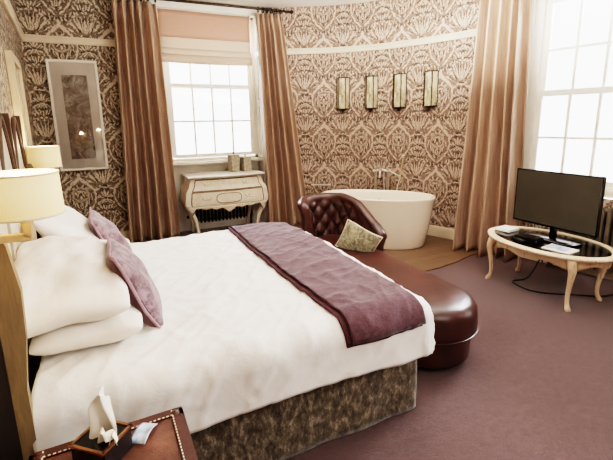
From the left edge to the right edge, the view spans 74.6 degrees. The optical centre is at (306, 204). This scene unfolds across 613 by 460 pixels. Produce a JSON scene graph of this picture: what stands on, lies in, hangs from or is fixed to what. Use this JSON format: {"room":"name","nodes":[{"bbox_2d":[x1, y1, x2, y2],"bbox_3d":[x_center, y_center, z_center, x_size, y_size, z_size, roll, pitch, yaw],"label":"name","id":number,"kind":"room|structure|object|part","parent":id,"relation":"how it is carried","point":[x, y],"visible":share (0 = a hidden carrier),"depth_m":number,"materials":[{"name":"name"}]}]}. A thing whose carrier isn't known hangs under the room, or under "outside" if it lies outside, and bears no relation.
{"room":"hotel room","nodes":[
{"label":"hotel room","id":0,"kind":"room"},
{"bbox_2d":[0,0,36,145],"bbox_3d":[-1.238,-0.293,1.458,0.001,3.120,7.781,-8,14,-30],"label":"wall","id":1,"kind":"structure","parent":0,"point":[9,39],"depth_m":3.17,"materials":[{"name":"paper"}]},
{"bbox_2d":[0,0,23,41],"bbox_3d":[-1.235,-1.245,1.272,0.042,0.080,7.781,-8,14,-30],"label":"trim","id":2,"kind":"structure","parent":1,"relation":"attached to","point":[6,4],"depth_m":3.65,"materials":[{"name":"white wood"}]},
{"bbox_2d":[0,168,65,243],"bbox_3d":[-0.837,0.033,1.166,0.243,0.253,0.209,-6,13,-25],"label":"wall lamp","id":3,"kind":"object","parent":1,"relation":"attached to","point":[26,195],"visible":1,"depth_m":1.11,"materials":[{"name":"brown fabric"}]},
{"bbox_3d":[-0.878,0.099,1.163,0.148,0.022,0.022,-6,13,-22],"label":"arm","id":4,"kind":"part","parent":3,"relation":"part of","materials":[{"name":"gold metal"}]},
{"bbox_3d":[-0.823,-0.090,1.148,0.202,0.006,0.202,-6,13,-25],"label":"shade trim","id":5,"kind":"part","parent":3,"relation":"part of","materials":[{"name":"beige fabric"}]},
{"bbox_3d":[-0.822,-0.031,1.160,0.204,0.120,0.204,-6,13,-25],"label":"lamp shade","id":6,"kind":"part","parent":3,"relation":"part of","materials":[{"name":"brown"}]},
{"bbox_3d":[-0.821,0.028,1.172,0.209,0.006,0.209,-6,13,-25],"label":"shade trim","id":7,"kind":"part","parent":3,"relation":"part of","materials":[{"name":"beige fabric"}]},
{"bbox_2d":[26,145,61,168],"bbox_3d":[-1.945,-0.294,2.988,0.223,0.283,0.215,-6,13,-25],"label":"wall lamp","id":8,"kind":"object","parent":1,"relation":"attached to","point":[40,157],"visible":0.8,"depth_m":2.90,"materials":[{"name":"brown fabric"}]},
{"bbox_3d":[-1.944,-0.430,2.962,0.208,0.006,0.208,-6,13,-25],"label":"shade trim","id":9,"kind":"part","parent":8,"relation":"part of","materials":[{"name":"beige fabric"}]},
{"bbox_2d":[4,50,32,163],"bbox_3d":[-2.284,-0.139,3.361,0.046,2.080,0.683,-8,14,-30],"label":"mirror","id":10,"kind":"object","parent":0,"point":[14,70],"visible":0.46,"depth_m":2.99,"materials":[{"name":"beige mirror"}]},
{"bbox_3d":[-2.251,-0.130,3.312,0.020,1.880,0.241,-8,14,-30],"label":"moulding","id":11,"kind":"part","parent":10,"relation":"part of","materials":[{"name":"beige wood"}]},
{"bbox_2d":[15,0,237,231],"bbox_3d":[-1.917,-1.087,5.346,2.887,3.120,0.001,-6,13,-25],"label":"wall","id":12,"kind":"structure","parent":0,"point":[102,190],"depth_m":4.85,"materials":[{"name":"paper"}]},
{"bbox_2d":[21,34,114,46],"bbox_3d":[-2.555,-1.963,4.838,1.487,0.080,0.042,-6,13,-25],"label":"trim","id":13,"kind":"structure","parent":12,"relation":"attached to","point":[27,37],"depth_m":4.72,"materials":[{"name":"white wood"}]},
{"bbox_2d":[45,59,108,171],"bbox_3d":[-2.781,-1.079,4.902,0.530,1.310,0.043,-6,13,-25],"label":"framed picture","id":14,"kind":"object","parent":12,"relation":"attached to","point":[74,90],"visible":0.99,"depth_m":4.90,"materials":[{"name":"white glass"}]},
{"bbox_2d":[61,75,95,158],"bbox_3d":[-2.783,-1.067,4.920,0.280,1.010,0.007,-6,13,-25],"label":"print","id":15,"kind":"object","parent":14,"relation":"attached to","point":[77,106],"depth_m":4.91},
{"bbox_2d":[120,231,164,240],"bbox_3d":[-2.522,0.437,5.344,1.487,0.155,0.022,-6,13,-25],"label":"baseboard","id":16,"kind":"structure","parent":12,"relation":"attached to","point":[125,234],"depth_m":5.38,"materials":[{"name":"beige wood"}]},
{"bbox_2d":[149,0,267,222],"bbox_3d":[-1.281,-1.146,5.628,1.490,3.100,0.028,-6,13,-25],"label":"trim","id":17,"kind":"structure","parent":12,"relation":"attached to","point":[166,4],"depth_m":5.37,"materials":[{"name":"white paint"}]},
{"bbox_2d":[156,7,264,231],"bbox_3d":[-1.341,-1.187,5.784,1.400,3.120,0.385,-6,13,-25],"label":"window","id":18,"kind":"structure","parent":12,"relation":"in","point":[196,162],"depth_m":5.88,"materials":[{"name":"white paint"}]},
{"bbox_2d":[157,7,252,65],"bbox_3d":[-1.347,-2.259,5.457,1.232,0.685,0.100,-6,13,-25],"label":"blind","id":19,"kind":"object","parent":18,"relation":"attached to","point":[186,36],"visible":0.99,"depth_m":5.43,"materials":[{"name":"white fabric"}]},
{"bbox_3d":[-1.370,-2.583,5.416,1.220,0.033,0.040,-6,13,-25],"label":"head rail","id":20,"kind":"part","parent":19,"relation":"part of","materials":[{"name":"white fabric"}]},
{"bbox_3d":[-1.358,-2.413,5.429,1.220,0.335,0.014,-6,13,-25],"label":"panel","id":21,"kind":"part","parent":19,"relation":"part of","materials":[{"name":"beige fabric"}]},
{"bbox_3d":[-1.391,-1.208,5.888,1.380,3.120,0.150,-6,13,-25],"label":"frame","id":22,"kind":"part","parent":18,"relation":"part of","materials":[{"name":"white paint"}]},
{"bbox_3d":[-1.386,-2.142,5.699,1.210,0.955,0.040,-6,13,-25],"label":"sash","id":23,"kind":"part","parent":18,"relation":"part of","materials":[{"name":"white paint"}]},
{"bbox_3d":[-1.355,-1.224,5.852,1.210,1.035,0.040,-6,13,-25],"label":"sash","id":24,"kind":"part","parent":18,"relation":"part of","materials":[{"name":"white paint"}]},
{"bbox_3d":[-1.343,-0.155,6.038,1.340,0.995,0.038,-6,13,-25],"label":"apron panel","id":25,"kind":"part","parent":18,"relation":"part of","materials":[{"name":"white paint"}]},
{"bbox_3d":[-1.300,-0.638,5.829,1.400,0.035,0.235,-6,13,-25],"label":"sill","id":26,"kind":"part","parent":18,"relation":"part of","materials":[{"name":"white paint"}]},
{"bbox_3d":[-0.703,-1.197,6.028,0.042,3.020,0.200,-6,13,-25],"label":"shutter panel","id":27,"kind":"part","parent":18,"relation":"part of","materials":[{"name":"white paint"}]},
{"bbox_2d":[140,0,292,14],"bbox_3d":[-1.336,-2.583,5.199,2.476,0.074,0.232,-6,13,-25],"label":"pole","id":28,"kind":"object","parent":12,"relation":"attached to","point":[181,1],"visible":0.98,"depth_m":5.30,"materials":[{"name":"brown metal"}]},
{"bbox_2d":[111,0,179,242],"bbox_3d":[-2.057,-0.982,5.129,0.649,2.994,0.264,-6,13,-25],"label":"curtain","id":29,"kind":"object","parent":28,"relation":"hanging from","point":[152,208],"visible":0.98,"depth_m":5.13,"materials":[{"name":"brown fabric"}]},
{"bbox_2d":[255,13,305,225],"bbox_3d":[-0.326,-1.150,5.811,0.707,2.995,0.243,-2,12,-7],"label":"curtain","id":30,"kind":"object","parent":28,"relation":"hanging from","point":[285,184],"visible":0.94,"depth_m":5.81,"materials":[{"name":"brown fabric"}]},
{"bbox_2d":[180,222,260,234],"bbox_3d":[-1.325,0.337,6.116,1.340,0.001,0.350,-6,13,-25],"label":"floor","id":31,"kind":"structure","parent":0,"point":[223,227],"depth_m":5.98,"materials":[{"name":"wood"}]},
{"bbox_2d":[187,205,251,222],"bbox_3d":[-1.313,0.026,6.091,1.003,0.620,0.090,-6,13,-25],"label":"radiator","id":32,"kind":"object","parent":31,"relation":"on","point":[231,214],"visible":0.36,"depth_m":6.08,"materials":[{"name":"black metal"}]},
{"bbox_2d":[192,0,376,7],"bbox_3d":[1.069,-2.081,2.222,5.864,0.001,7.750,-6,13,-25],"label":"ceiling","id":33,"kind":"structure","parent":0,"point":[249,3],"depth_m":5.40,"materials":[{"name":"paint"}]},
{"bbox_2d":[262,0,479,228],"bbox_3d":[0.968,-1.145,5.407,3.314,3.120,0.491,5,13,27],"label":"wall","id":34,"kind":"structure","parent":0,"point":[338,149],"depth_m":5.53,"materials":[{"name":"paper"}]},
{"bbox_2d":[336,77,349,112],"bbox_3d":[0.516,-1.565,5.729,0.197,0.485,0.086,2,12,14],"label":"wall sconce","id":35,"kind":"object","parent":34,"relation":"attached to","point":[342,83],"visible":1,"depth_m":5.71,"materials":[{"name":"glass"}]},
{"bbox_3d":[0.449,-1.590,5.743,0.002,0.416,0.087,-4,12,-16],"label":"mirror panel","id":36,"kind":"part","parent":35,"relation":"part of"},
{"bbox_3d":[0.507,-1.580,5.690,0.096,0.416,0.002,2,12,14],"label":"mirror panel","id":37,"kind":"part","parent":35,"relation":"part of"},
{"bbox_3d":[0.583,-1.585,5.708,0.087,0.416,0.002,-12,16,-43],"label":"mirror panel","id":38,"kind":"part","parent":35,"relation":"part of","materials":[{"name":"metal"}]},
{"bbox_2d":[364,75,378,111],"bbox_3d":[0.892,-1.543,5.594,0.197,0.485,0.086,4,13,24],"label":"wall sconce","id":39,"kind":"object","parent":34,"relation":"attached to","point":[371,82],"visible":1,"depth_m":5.57,"materials":[{"name":"beige glass"}]},
{"bbox_3d":[0.829,-1.570,5.619,0.002,0.416,0.087,-2,12,-6],"label":"mirror panel","id":40,"kind":"part","parent":39,"relation":"part of","materials":[{"name":"metal"}]},
{"bbox_3d":[0.876,-1.558,5.557,0.096,0.416,0.002,4,13,24],"label":"mirror panel","id":41,"kind":"part","parent":39,"relation":"part of","materials":[{"name":"metal"}]},
{"bbox_3d":[0.955,-1.560,5.562,0.087,0.416,0.002,-9,14,-34],"label":"mirror panel","id":42,"kind":"part","parent":39,"relation":"part of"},
{"bbox_2d":[294,216,453,239],"bbox_3d":[0.986,0.308,5.699,3.314,0.155,0.511,5,13,27],"label":"baseboard","id":43,"kind":"structure","parent":34,"relation":"attached to","point":[443,232],"depth_m":5.35,"materials":[{"name":"beige wood"}]},
{"bbox_2d":[287,29,476,54],"bbox_3d":[0.956,-2.108,5.272,2.622,0.080,0.376,5,13,27],"label":"trim","id":44,"kind":"structure","parent":34,"relation":"attached to","point":[468,33],"depth_m":5.37,"materials":[{"name":"white paint"}]},
{"bbox_2d":[392,73,406,110],"bbox_3d":[1.234,-1.506,5.389,0.197,0.485,0.086,8,14,35],"label":"wall sconce","id":45,"kind":"object","parent":34,"relation":"attached to","point":[400,79],"visible":1,"depth_m":5.35,"materials":[{"name":"beige glass"}]},
{"bbox_3d":[1.212,-1.522,5.356,0.096,0.416,0.002,8,14,35],"label":"mirror panel","id":46,"kind":"part","parent":45,"relation":"part of","materials":[{"name":"metal"}]},
{"bbox_3d":[1.290,-1.521,5.345,0.087,0.416,0.002,-6,13,-23],"label":"mirror panel","id":47,"kind":"part","parent":45,"relation":"part of","materials":[{"name":"metal"}]},
{"bbox_2d":[423,70,438,109],"bbox_3d":[1.567,-1.456,5.125,0.197,0.485,0.086,9,16,41],"label":"wall sconce","id":48,"kind":"object","parent":34,"relation":"attached to","point":[431,78],"visible":1,"depth_m":5.09,"materials":[{"name":"beige glass"}]},
{"bbox_3d":[1.542,-1.473,5.095,0.096,0.416,0.002,9,16,41],"label":"mirror panel","id":49,"kind":"part","parent":48,"relation":"part of","materials":[{"name":"metal"}]},
{"bbox_3d":[1.619,-1.470,5.076,0.087,0.416,0.002,-5,12,-17],"label":"mirror panel","id":50,"kind":"part","parent":48,"relation":"part of","materials":[{"name":"metal"}]},
{"bbox_2d":[135,229,612,459],"bbox_3d":[1.117,0.974,2.855,5.864,0.001,7.750,-6,13,-25],"label":"floor","id":51,"kind":"structure","parent":0,"point":[535,381],"depth_m":2.39,"materials":[{"name":"carpet"}]},
{"bbox_2d":[28,406,197,459],"bbox_3d":[-0.488,1.033,1.144,0.506,0.589,0.497,-6,13,-25],"label":"trunk","id":52,"kind":"object","parent":51,"relation":"on","point":[170,439],"visible":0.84,"depth_m":1.21,"materials":[{"name":"brown leather"}]},
{"bbox_2d":[68,387,132,459],"bbox_3d":[-0.568,0.628,1.139,0.158,0.215,0.116,2,12,16],"label":"tissue box","id":53,"kind":"object","parent":52,"relation":"on","point":[106,438],"visible":1,"depth_m":1.14,"materials":[{"name":"white paper"}]},
{"bbox_3d":[-0.513,0.817,1.088,0.445,0.125,0.484,-6,13,-25],"label":"trunk lid","id":54,"kind":"part","parent":52,"relation":"part of","materials":[{"name":"brown leather"}]},
{"bbox_2d":[132,423,157,443],"bbox_3d":[-0.506,0.704,1.250,0.050,0.014,0.084,0,12,6],"label":"folded card","id":55,"kind":"object","parent":52,"relation":"on","point":[141,433],"visible":0.97,"depth_m":1.24,"materials":[{"name":"white paper"}]},
{"bbox_2d":[0,113,416,459],"bbox_3d":[-0.688,0.258,2.458,1.990,1.620,2.012,-6,13,-25],"label":"bed","id":56,"kind":"object","parent":51,"relation":"on","point":[288,428],"visible":0.29,"depth_m":1.82,"materials":[{"name":"fabric"}]},
{"bbox_3d":[-1.482,-0.143,1.988,0.012,0.580,0.535,-8,14,-30],"label":"arched panel","id":57,"kind":"part","parent":56,"relation":"part of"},
{"bbox_3d":[-1.318,-0.042,1.731,0.035,0.720,0.044,-8,14,-30],"label":"post","id":58,"kind":"part","parent":56,"relation":"part of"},
{"bbox_3d":[-1.476,-0.256,1.970,0.024,0.377,0.557,-8,14,-30],"label":"arch moulding","id":59,"kind":"part","parent":56,"relation":"part of","materials":[{"name":"brown wood"}]},
{"bbox_3d":[-1.642,-0.148,2.268,0.035,0.720,0.044,-8,14,-30],"label":"post","id":60,"kind":"part","parent":56,"relation":"part of","materials":[{"name":"brown wood"}]},
{"bbox_3d":[-0.969,0.766,1.306,0.060,1.100,0.030,-8,14,-30],"label":"rail","id":61,"kind":"part","parent":56,"relation":"part of","materials":[{"name":"brown wood"}]},
{"bbox_3d":[-1.806,-0.249,2.525,0.012,0.580,0.535,-8,14,-30],"label":"arched panel","id":62,"kind":"part","parent":56,"relation":"part of","materials":[{"name":"brown wood"}]},
{"bbox_3d":[-1.799,-0.362,2.507,0.024,0.377,0.557,-8,14,-30],"label":"arch moulding","id":63,"kind":"part","parent":56,"relation":"part of","materials":[{"name":"brown wood"}]},
{"bbox_3d":[-1.475,0.488,2.117,0.025,1.230,1.948,-8,14,-30],"label":"panel","id":64,"kind":"part","parent":56,"relation":"part of","materials":[{"name":"brown wood"}]},
{"bbox_3d":[-1.966,-0.254,2.804,0.035,0.720,0.044,-8,14,-30],"label":"post","id":65,"kind":"part","parent":56,"relation":"part of","materials":[{"name":"brown wood"}]},
{"bbox_2d":[31,229,434,452],"bbox_3d":[-0.511,0.525,2.571,1.812,0.323,1.992,-6,13,-25],"label":"duvet","id":66,"kind":"object","parent":56,"relation":"on","point":[236,337],"visible":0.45,"depth_m":1.73,"materials":[{"name":"white fabric"}]},
{"bbox_2d":[29,304,142,355],"bbox_3d":[-0.997,0.474,1.869,0.406,0.204,0.699,-8,13,-24],"label":"pillow","id":67,"kind":"object","parent":66,"relation":"on","point":[75,336],"visible":0.41,"depth_m":1.57,"materials":[{"name":"white fabric"}]},
{"bbox_2d":[14,236,129,338],"bbox_3d":[-1.062,0.307,1.797,0.444,0.263,0.724,-7,13,-27],"label":"pillow","id":68,"kind":"object","parent":67,"relation":"on","point":[67,280],"visible":0.71,"depth_m":1.60,"materials":[{"name":"white fabric"}]},
{"bbox_2d":[88,207,131,251],"bbox_3d":[-1.262,0.233,2.596,0.238,0.398,0.453,-6,13,-25],"label":"cushion","id":69,"kind":"object","parent":66,"relation":"on","point":[99,225],"visible":0.52,"depth_m":2.47,"materials":[{"name":"fabric"}]},
{"bbox_3d":[-1.266,0.236,2.594,0.226,0.367,0.416,-6,13,-25],"label":"panel","id":70,"kind":"part","parent":69,"relation":"part of","materials":[{"name":"fabric"}]},
{"bbox_2d":[105,234,163,328],"bbox_3d":[-0.819,0.378,1.926,0.229,0.424,0.471,-6,13,-25],"label":"cushion","id":71,"kind":"object","parent":66,"relation":"on","point":[144,296],"visible":0.77,"depth_m":1.78,"materials":[{"name":"fabric"}]},
{"bbox_2d":[226,222,425,347],"bbox_3d":[-0.064,0.373,2.757,0.534,0.173,2.022,-6,13,-25],"label":"throw","id":72,"kind":"object","parent":66,"relation":"on","point":[369,307],"visible":0.99,"depth_m":2.19,"materials":[{"name":"fabric"}]},
{"bbox_2d":[180,168,267,233],"bbox_3d":[-1.173,-0.033,5.759,1.187,0.869,0.623,-6,13,-25],"label":"dresser","id":73,"kind":"object","parent":51,"relation":"on","point":[217,189],"visible":1,"depth_m":5.47,"materials":[{"name":"beige wood"}]},
{"bbox_3d":[-1.720,0.146,5.817,0.182,0.511,0.073,-10,15,-39],"label":"leg","id":74,"kind":"part","parent":73,"relation":"part of","materials":[{"name":"beige wood"}]},
{"bbox_3d":[-1.525,0.224,5.422,0.084,0.515,0.204,9,15,39],"label":"leg","id":75,"kind":"part","parent":73,"relation":"part of","materials":[{"name":"beige wood"}]},
{"bbox_3d":[-1.070,-0.289,5.477,0.941,0.134,0.075,-6,13,-25],"label":"drawer","id":76,"kind":"part","parent":73,"relation":"part of","materials":[{"name":"beige wood"}]},
{"bbox_3d":[-1.058,-0.106,5.494,0.987,0.177,0.054,-6,13,-25],"label":"drawer","id":77,"kind":"part","parent":73,"relation":"part of","materials":[{"name":"beige wood"}]},
{"bbox_2d":[227,152,239,171],"bbox_3d":[-1.046,-0.622,5.761,0.133,0.280,0.133,-10,15,-39],"label":"lidded canister","id":78,"kind":"object","parent":73,"relation":"on","point":[233,159],"visible":1,"depth_m":5.72,"materials":[{"name":"beige ceramic"}]},
{"bbox_2d":[239,154,250,170],"bbox_3d":[-0.883,-0.616,5.819,0.128,0.240,0.128,-10,15,-39],"label":"lidded canister","id":79,"kind":"object","parent":73,"relation":"on","point":[245,162],"visible":1,"depth_m":5.78,"materials":[{"name":"beige ceramic"}]},
{"bbox_3d":[-0.839,0.048,6.226,0.182,0.511,0.073,-3,12,-11],"label":"leg","id":80,"kind":"part","parent":73,"relation":"part of","materials":[{"name":"beige wood"}]},
{"bbox_3d":[-0.649,0.126,5.828,0.204,0.515,0.084,-1,12,-1],"label":"leg","id":81,"kind":"part","parent":73,"relation":"part of","materials":[{"name":"beige wood"}]},
{"bbox_2d":[297,193,478,368],"bbox_3d":[0.526,0.464,3.284,0.682,0.843,2.009,-6,13,-25],"label":"chaise longue","id":82,"kind":"object","parent":51,"relation":"on","point":[324,216],"visible":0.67,"depth_m":2.90,"materials":[{"name":"leather"}]},
{"bbox_3d":[0.371,0.267,3.923,0.896,0.711,0.473,4,13,23],"label":"backrest","id":83,"kind":"part","parent":82,"relation":"part of","materials":[{"name":"leather"}]},
{"bbox_2d":[335,219,382,251],"bbox_3d":[0.451,0.323,3.513,0.439,0.431,0.156,2,12,15],"label":"cushion","id":84,"kind":"object","parent":82,"relation":"on","point":[355,237],"visible":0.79,"depth_m":3.45,"materials":[{"name":"beige fabric"}]},
{"bbox_3d":[0.524,0.557,3.282,0.640,0.218,1.956,-6,13,-25],"label":"seat","id":85,"kind":"part","parent":82,"relation":"part of","materials":[{"name":"leather"}]},
{"bbox_2d":[485,226,612,311],"bbox_3d":[2.193,0.546,3.693,0.782,0.465,1.132,-6,13,-25],"label":"oval coffee table","id":86,"kind":"object","parent":51,"relation":"on","point":[592,253],"visible":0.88,"depth_m":3.43,"materials":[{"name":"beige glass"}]},
{"bbox_3d":[1.800,0.519,3.929,0.078,0.436,0.085,-6,13,-25],"label":"leg","id":87,"kind":"part","parent":86,"relation":"part of","materials":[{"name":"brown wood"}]},
{"bbox_2d":[495,225,518,232],"bbox_3d":[1.995,0.235,3.998,0.170,0.024,0.150,-8,14,-30],"label":"leaflet","id":88,"kind":"object","parent":86,"relation":"on","point":[506,228],"visible":1,"depth_m":3.96,"materials":[{"name":"white paper"}]},
{"bbox_2d":[511,236,525,242],"bbox_3d":[1.935,0.313,3.668,0.042,0.020,0.170,-2,12,-5],"label":"remote control","id":89,"kind":"object","parent":86,"relation":"on","point":[513,237],"visible":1,"depth_m":3.63,"materials":[{"name":"black plastic"}]},
{"bbox_3d":[2.176,0.477,4.104,0.078,0.436,0.085,-6,13,-25],"label":"leg","id":90,"kind":"part","parent":86,"relation":"part of","materials":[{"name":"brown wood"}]},
{"bbox_2d":[514,233,542,242],"bbox_3d":[2.023,0.299,3.663,0.122,0.036,0.200,-9,14,-33],"label":"box","id":91,"kind":"object","parent":86,"relation":"on","point":[527,237],"visible":1,"depth_m":3.63,"materials":[{"name":"black plastic"}]},
{"bbox_2d":[513,168,606,246],"bbox_3d":[2.235,0.010,3.618,0.220,0.615,0.770,-6,13,-25],"label":"television","id":92,"kind":"object","parent":86,"relation":"on","point":[569,202],"visible":0.93,"depth_m":3.55,"materials":[{"name":"black plastic"}]},
{"bbox_2d":[542,244,578,254],"bbox_3d":[2.144,0.371,3.398,0.170,0.009,0.220,-8,14,-31],"label":"magazine","id":93,"kind":"object","parent":86,"relation":"on","point":[566,250],"visible":1,"depth_m":3.38,"materials":[{"name":"white paper"}]},
{"bbox_2d":[545,244,571,251],"bbox_3d":[2.142,0.363,3.419,0.130,0.001,0.160,-8,14,-31],"label":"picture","id":94,"kind":"object","parent":93,"relation":"on","point":[551,246],"depth_m":3.40},
{"bbox_3d":[2.129,0.654,3.252,0.078,0.436,0.085,-6,13,-25],"label":"leg","id":95,"kind":"part","parent":86,"relation":"part of","materials":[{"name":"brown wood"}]},
{"bbox_3d":[2.506,0.612,3.426,0.078,0.436,0.085,-6,13,-25],"label":"leg","id":96,"kind":"part","parent":86,"relation":"part of","materials":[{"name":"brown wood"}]},
{"bbox_2d":[512,260,612,296],"bbox_3d":[2.307,0.571,3.620,0.796,0.442,0.329,9,15,39],"label":"power cable","id":97,"kind":"object","parent":51,"relation":"on","point":[538,260],"visible":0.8,"depth_m":3.62,"materials":[{"name":"black plastic"}]},
{"bbox_2d":[541,206,612,273],"bbox_3d":[2.788,0.358,3.928,0.129,0.720,0.908,-9,14,-35],"label":"radiator","id":98,"kind":"object","parent":51,"relation":"on","point":[606,226],"visible":0.15,"depth_m":3.78,"materials":[{"name":"beige metal"}]},
{"bbox_2d":[294,223,477,271],"bbox_3d":[0.973,0.435,5.439,1.820,0.011,2.560,-6,13,-25],"label":"boards","id":99,"kind":"object","parent":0,"point":[436,252],"visible":0.18,"depth_m":4.70,"materials":[{"name":"brown wood"}]},
{"bbox_2d":[322,189,434,249],"bbox_3d":[0.887,0.170,5.153,1.431,0.626,0.730,3,12,17],"label":"bathtub","id":100,"kind":"object","parent":99,"relation":"on","point":[405,216],"visible":0.56,"depth_m":4.80,"materials":[{"name":"white ceramic"}]},
{"bbox_2d":[372,154,405,189],"bbox_3d":[1.091,-0.144,5.504,0.441,1.092,0.284,6,14,31],"label":"tap","id":101,"kind":"object","parent":99,"relation":"on","point":[388,170],"visible":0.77,"depth_m":5.50,"materials":[{"name":"silver metal"}]},
{"bbox_2d":[521,199,612,229],"bbox_3d":[3.864,-0.565,2.387,0.001,3.120,5.194,-9,14,-35],"label":"wall","id":102,"kind":"structure","parent":0,"point":[607,202],"depth_m":4.36,"materials":[{"name":"paper"}]},
{"bbox_2d":[452,0,531,261],"bbox_3d":[2.068,-0.913,4.385,0.691,3.035,0.345,9,15,40],"label":"curtain","id":103,"kind":"object","parent":102,"relation":"hanging from","point":[493,152],"visible":0.93,"depth_m":4.40,"materials":[{"name":"brown fabric"}]},
{"bbox_2d":[522,257,612,279],"bbox_3d":[3.878,0.888,2.681,0.022,0.155,5.194,-9,14,-35],"label":"baseboard","id":104,"kind":"structure","parent":102,"relation":"attached to","point":[590,271],"depth_m":4.02,"materials":[{"name":"wood"}]},
{"bbox_2d":[523,0,612,197],"bbox_3d":[2.807,-1.183,3.873,0.255,2.200,1.340,-9,14,-35],"label":"window","id":105,"kind":"structure","parent":102,"relation":"in","point":[542,15],"depth_m":4.20,"materials":[{"name":"white paint"}]},
{"bbox_3d":[2.376,-1.227,4.362,0.070,2.100,0.042,-9,14,-35],"label":"shutter panel","id":106,"kind":"part","parent":105,"relation":"part of","materials":[{"name":"white paint"}]},
{"bbox_3d":[2.844,-0.667,3.953,0.040,0.965,1.173,-9,14,-35],"label":"sash","id":107,"kind":"part","parent":105,"relation":"part of","materials":[{"name":"white paint"}]},
{"bbox_3d":[2.862,-1.558,3.793,0.040,0.975,1.173,-9,14,-35],"label":"sash","id":108,"kind":"part","parent":105,"relation":"part of","materials":[{"name":"white paint"}]},
{"bbox_3d":[2.763,-0.158,4.040,0.105,0.035,1.340,-9,14,-35],"label":"sill","id":109,"kind":"part","parent":105,"relation":"part of","materials":[{"name":"white paint"}]},
{"bbox_3d":[-1.371,0.354,2.613,0.434,0.201,0.680,-9,14,-24],"label":"pillow","id":110,"kind":"object","parent":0,"visible":0},
{"bbox_2d":[33,205,98,238],"bbox_3d":[-1.437,0.169,2.498,0.380,0.368,0.699,-7,13,-28],"label":"pillow","id":111,"kind":"object","parent":110,"relation":"on","point":[71,222],"visible":0.23,"depth_m":2.23,"materials":[{"name":"white fabric"}]}
]}

